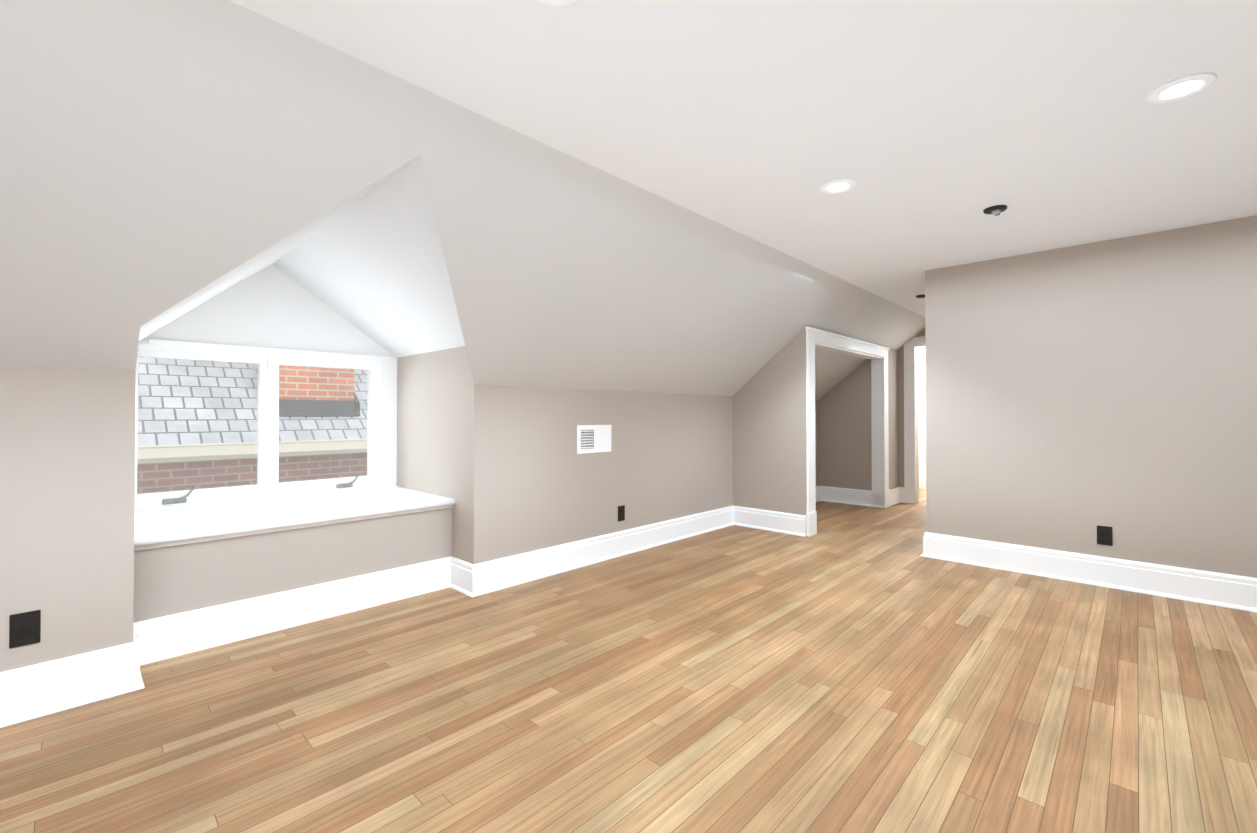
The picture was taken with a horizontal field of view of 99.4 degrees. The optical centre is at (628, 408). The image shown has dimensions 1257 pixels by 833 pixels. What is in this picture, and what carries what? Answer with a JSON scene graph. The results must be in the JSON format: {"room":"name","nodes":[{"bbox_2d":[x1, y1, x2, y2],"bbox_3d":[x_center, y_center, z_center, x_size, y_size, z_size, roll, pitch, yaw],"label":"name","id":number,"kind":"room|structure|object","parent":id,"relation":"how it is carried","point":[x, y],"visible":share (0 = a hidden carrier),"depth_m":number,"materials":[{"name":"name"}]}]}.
{"room":"empty attic room","nodes":[
{"label":"empty attic room","id":0,"kind":"room"},
{"bbox_2d":[0,364,135,671],"bbox_3d":[-2.679,0.496,1.589,0.002,1.330,1.770,-1,-1,44],"label":"wall","id":1,"kind":"structure","parent":0,"point":[68,490],"depth_m":2.09,"materials":[{"name":"beige paint"}]},
{"bbox_2d":[9,610,40,647],"bbox_3d":[-2.272,0.830,2.006,0.010,0.124,0.078,-1,-1,44],"label":"electrical outlet","id":2,"kind":"object","parent":1,"relation":"attached to","point":[24,628],"visible":1,"depth_m":2.00,"materials":[{"name":"black plastic"}]},
{"bbox_2d":[0,634,151,727],"bbox_3d":[-2.665,1.065,1.574,0.034,0.192,1.834,-1,-1,44],"label":"baseboard","id":3,"kind":"structure","parent":1,"relation":"attached to","point":[40,690],"depth_m":2.08,"materials":[{"name":"white wood"}]},
{"bbox_2d":[139,264,394,356],"bbox_3d":[-2.370,0.103,3.613,0.001,2.154,1.580,-1,-1,44],"label":"wall","id":4,"kind":"structure","parent":0,"point":[271,306],"depth_m":3.58,"materials":[{"name":"white paint"}]},
{"bbox_2d":[134,339,396,509],"bbox_3d":[-2.398,0.094,3.639,0.122,0.998,1.580,-1,-1,44],"label":"window","id":5,"kind":"structure","parent":4,"relation":"in","point":[381,434],"depth_m":3.58,"materials":[{"name":"white"}]},
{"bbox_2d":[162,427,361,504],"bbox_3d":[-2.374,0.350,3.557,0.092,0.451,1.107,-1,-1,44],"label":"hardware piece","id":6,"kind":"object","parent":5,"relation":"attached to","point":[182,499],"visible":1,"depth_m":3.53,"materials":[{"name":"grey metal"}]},
{"bbox_2d":[133,354,456,622],"bbox_3d":[-1.730,0.430,2.999,0.030,1.490,1.580,-1,-1,44],"label":"wall","id":7,"kind":"structure","parent":0,"point":[435,422],"depth_m":3.10,"materials":[{"name":"beige paint"}]},
{"bbox_2d":[134,485,455,550],"bbox_3d":[-2.031,0.623,3.284,0.937,0.067,1.580,-1,-1,44],"label":"window sill","id":8,"kind":"structure","parent":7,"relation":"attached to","point":[169,526],"depth_m":3.08,"materials":[{"name":"white wood"}]},
{"bbox_2d":[133,556,459,662],"bbox_3d":[-1.714,1.078,2.978,0.034,0.192,1.580,-1,-1,44],"label":"baseboard","id":9,"kind":"structure","parent":7,"relation":"attached to","point":[183,633],"depth_m":2.86,"materials":[{"name":"white wood"}]},
{"bbox_2d":[417,346,473,563],"bbox_3d":[-1.402,0.389,3.778,1.170,1.585,0.002,-1,-1,44],"label":"wall","id":10,"kind":"structure","parent":0,"point":[467,383],"depth_m":3.44,"materials":[{"name":"beige paint"}]},
{"bbox_2d":[0,489,1256,832],"bbox_3d":[1.588,1.179,3.573,5.770,0.001,10.600,-1,-1,44],"label":"floor","id":11,"kind":"structure","parent":0,"point":[856,669],"depth_m":2.04,"materials":[{"name":"brown wood"}]},
{"bbox_2d":[0,0,1256,399],"bbox_3d":[1.588,-0.635,3.590,5.770,0.970,10.600,-1,-1,44],"label":"ceiling","id":12,"kind":"structure","parent":0,"point":[626,196],"depth_m":2.03,"materials":[{"name":"white paint"}]},
{"bbox_2d":[535,0,575,6],"bbox_3d":[-0.203,-1.135,1.419,0.172,0.010,0.172,-1,-1,44],"label":"recessed light","id":13,"kind":"object","parent":12,"relation":"in","point":[556,3],"visible":1,"depth_m":1.48,"materials":[{"name":"white"}]},
{"bbox_2d":[820,178,855,193],"bbox_3d":[1.061,-1.124,2.701,0.172,0.010,0.172,-1,-1,44],"label":"recessed light","id":14,"kind":"object","parent":12,"relation":"in","point":[836,186],"visible":1,"depth_m":2.69,"materials":[{"name":"white"}]},
{"bbox_2d":[983,205,1006,215],"bbox_3d":[2.070,-1.110,3.006,0.112,0.035,0.126,-1,-1,44],"label":"recessed light","id":15,"kind":"object","parent":12,"relation":"in","point":[995,210],"visible":0.96,"depth_m":2.98,"materials":[{"name":"grey metal"}]},
{"bbox_2d":[1147,72,1216,103],"bbox_3d":[1.958,-1.131,1.888,0.172,0.010,0.172,-1,-1,44],"label":"recessed light","id":16,"kind":"object","parent":12,"relation":"in","point":[1184,87],"visible":1,"depth_m":1.88,"materials":[{"name":"white"}]},
{"bbox_2d":[474,385,819,563],"bbox_3d":[1.513,0.537,5.986,0.002,1.330,7.220,-1,-1,44],"label":"wall","id":17,"kind":"structure","parent":0,"point":[670,457],"depth_m":4.07,"materials":[{"name":"beige paint"}]},
{"bbox_2d":[577,425,610,453],"bbox_3d":[-0.258,0.234,4.119,0.016,0.215,0.360,-1,-1,44],"label":"air vent","id":18,"kind":"object","parent":17,"relation":"in","point":[593,438],"visible":1,"depth_m":4.11,"materials":[{"name":"white metal"}]},
{"bbox_2d":[464,505,735,596],"bbox_3d":[0.054,1.091,4.426,0.034,0.192,3.024,-1,-1,44],"label":"baseboard","id":19,"kind":"structure","parent":17,"relation":"attached to","point":[482,578],"depth_m":4.01,"materials":[{"name":"white wood"}]},
{"bbox_2d":[618,505,624,521],"bbox_3d":[-0.057,0.851,4.329,0.010,0.124,0.078,-1,-1,44],"label":"electrical outlet","id":20,"kind":"object","parent":17,"relation":"attached to","point":[621,513],"visible":1,"depth_m":4.33,"materials":[{"name":"black plastic"}]},
{"bbox_2d":[816,486,819,501],"bbox_3d":[1.863,1.109,6.323,0.034,0.192,1.960,-1,-1,44],"label":"baseboard","id":21,"kind":"structure","parent":17,"relation":"attached to","point":[817,487],"depth_m":6.96,"materials":[{"name":"white wood"}]},
{"bbox_2d":[918,363,925,488],"bbox_3d":[4.649,0.070,7.960,1.780,2.300,0.020,-1,-1,44],"label":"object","id":22,"kind":"structure","parent":17,"relation":"attached to","point":[922,417],"depth_m":8.10,"materials":[{"name":"white tile"}]},
{"bbox_2d":[819,355,875,490],"bbox_3d":[2.862,0.224,6.824,0.800,1.970,0.130,-1,-1,44],"label":"wall","id":23,"kind":"structure","parent":0,"point":[845,444],"depth_m":6.79,"materials":[{"name":"beige paint"}]},
{"bbox_2d":[820,486,882,507],"bbox_3d":[2.823,1.113,6.739,0.750,0.192,0.034,-1,-1,44],"label":"baseboard","id":24,"kind":"structure","parent":23,"relation":"attached to","point":[829,494],"depth_m":6.76,"materials":[{"name":"white wood"}]},
{"bbox_2d":[888,348,898,489],"bbox_3d":[3.308,0.224,6.806,0.130,1.970,0.460,-1,-1,44],"label":"wall","id":25,"kind":"structure","parent":0,"point":[893,401],"depth_m":6.78,"materials":[{"name":"beige paint"}]},
{"bbox_2d":[805,326,889,536],"bbox_3d":[2.396,0.221,5.824,0.166,1.958,2.260,-1,-1,44],"label":"door frame","id":26,"kind":"structure","parent":25,"relation":"attached to","point":[815,338],"depth_m":6.06,"materials":[{"name":"white wood"}]},
{"bbox_2d":[890,487,907,505],"bbox_3d":[3.387,1.113,6.743,0.060,0.192,0.430,-1,-1,44],"label":"baseboard","id":27,"kind":"structure","parent":25,"relation":"attached to","point":[896,494],"depth_m":6.80,"materials":[{"name":"white wood"}]},
{"bbox_2d":[898,329,924,502],"bbox_3d":[3.634,0.060,6.904,1.810,2.300,0.130,-1,-1,44],"label":"wall","id":28,"kind":"structure","parent":0,"point":[901,406],"depth_m":6.89,"materials":[{"name":"beige paint"}]},
{"bbox_2d":[904,336,924,503],"bbox_3d":[3.897,0.147,6.548,0.940,2.120,0.022,-1,-1,44],"label":"door frame","id":29,"kind":"structure","parent":28,"relation":"attached to","point":[909,348],"depth_m":6.81,"materials":[{"name":"white wood"}]},
{"bbox_2d":[733,215,1256,577],"bbox_3d":[2.795,0.033,4.002,4.600,2.300,0.130,-1,-1,44],"label":"wall","id":30,"kind":"structure","parent":0,"point":[1076,395],"depth_m":3.61,"materials":[{"name":"beige paint"}]},
{"bbox_2d":[736,506,805,536],"bbox_3d":[1.380,1.099,5.228,0.745,0.192,0.034,-1,-1,44],"label":"baseboard","id":31,"kind":"structure","parent":30,"relation":"attached to","point":[781,522],"depth_m":5.20,"materials":[{"name":"white wood"}]},
{"bbox_2d":[921,532,1256,612],"bbox_3d":[3.381,1.081,3.320,2.824,0.192,0.034,-1,-1,44],"label":"baseboard","id":32,"kind":"structure","parent":30,"relation":"attached to","point":[1193,585],"depth_m":3.53,"materials":[{"name":"white wood"}]},
{"bbox_2d":[1097,525,1112,545],"bbox_3d":[3.166,0.844,3.543,0.078,0.124,0.010,-1,-1,44],"label":"electrical outlet","id":33,"kind":"object","parent":30,"relation":"attached to","point":[1104,535],"visible":1,"depth_m":3.54,"materials":[{"name":"black plastic"}]},
{"label":"outside","id":34,"kind":"structure","parent":0,"visible":0},
{"bbox_2d":[137,438,366,493],"bbox_3d":[-2.098,3.773,6.096,2.480,6.860,26.000,-1,-1,44],"label":"wall","id":35,"kind":"structure","parent":34,"point":[226,478],"depth_m":5.45,"materials":[{"name":"brick"}]},
{"bbox_2d":[138,357,367,445],"bbox_3d":[-4.723,-1.769,8.651,26.000,0.001,7.000,1,37,-46],"label":"roof","id":36,"kind":"structure","parent":35,"relation":"on","point":[214,417],"depth_m":5.74,"materials":[{"name":"stone"}]},
{"bbox_2d":[279,365,359,415],"bbox_3d":[-3.900,-1.366,6.521,0.730,3.455,0.920,-1,-1,44],"label":"chimney","id":37,"kind":"object","parent":36,"relation":"on","point":[335,390],"depth_m":6.29,"materials":[{"name":"brick"}]}
]}

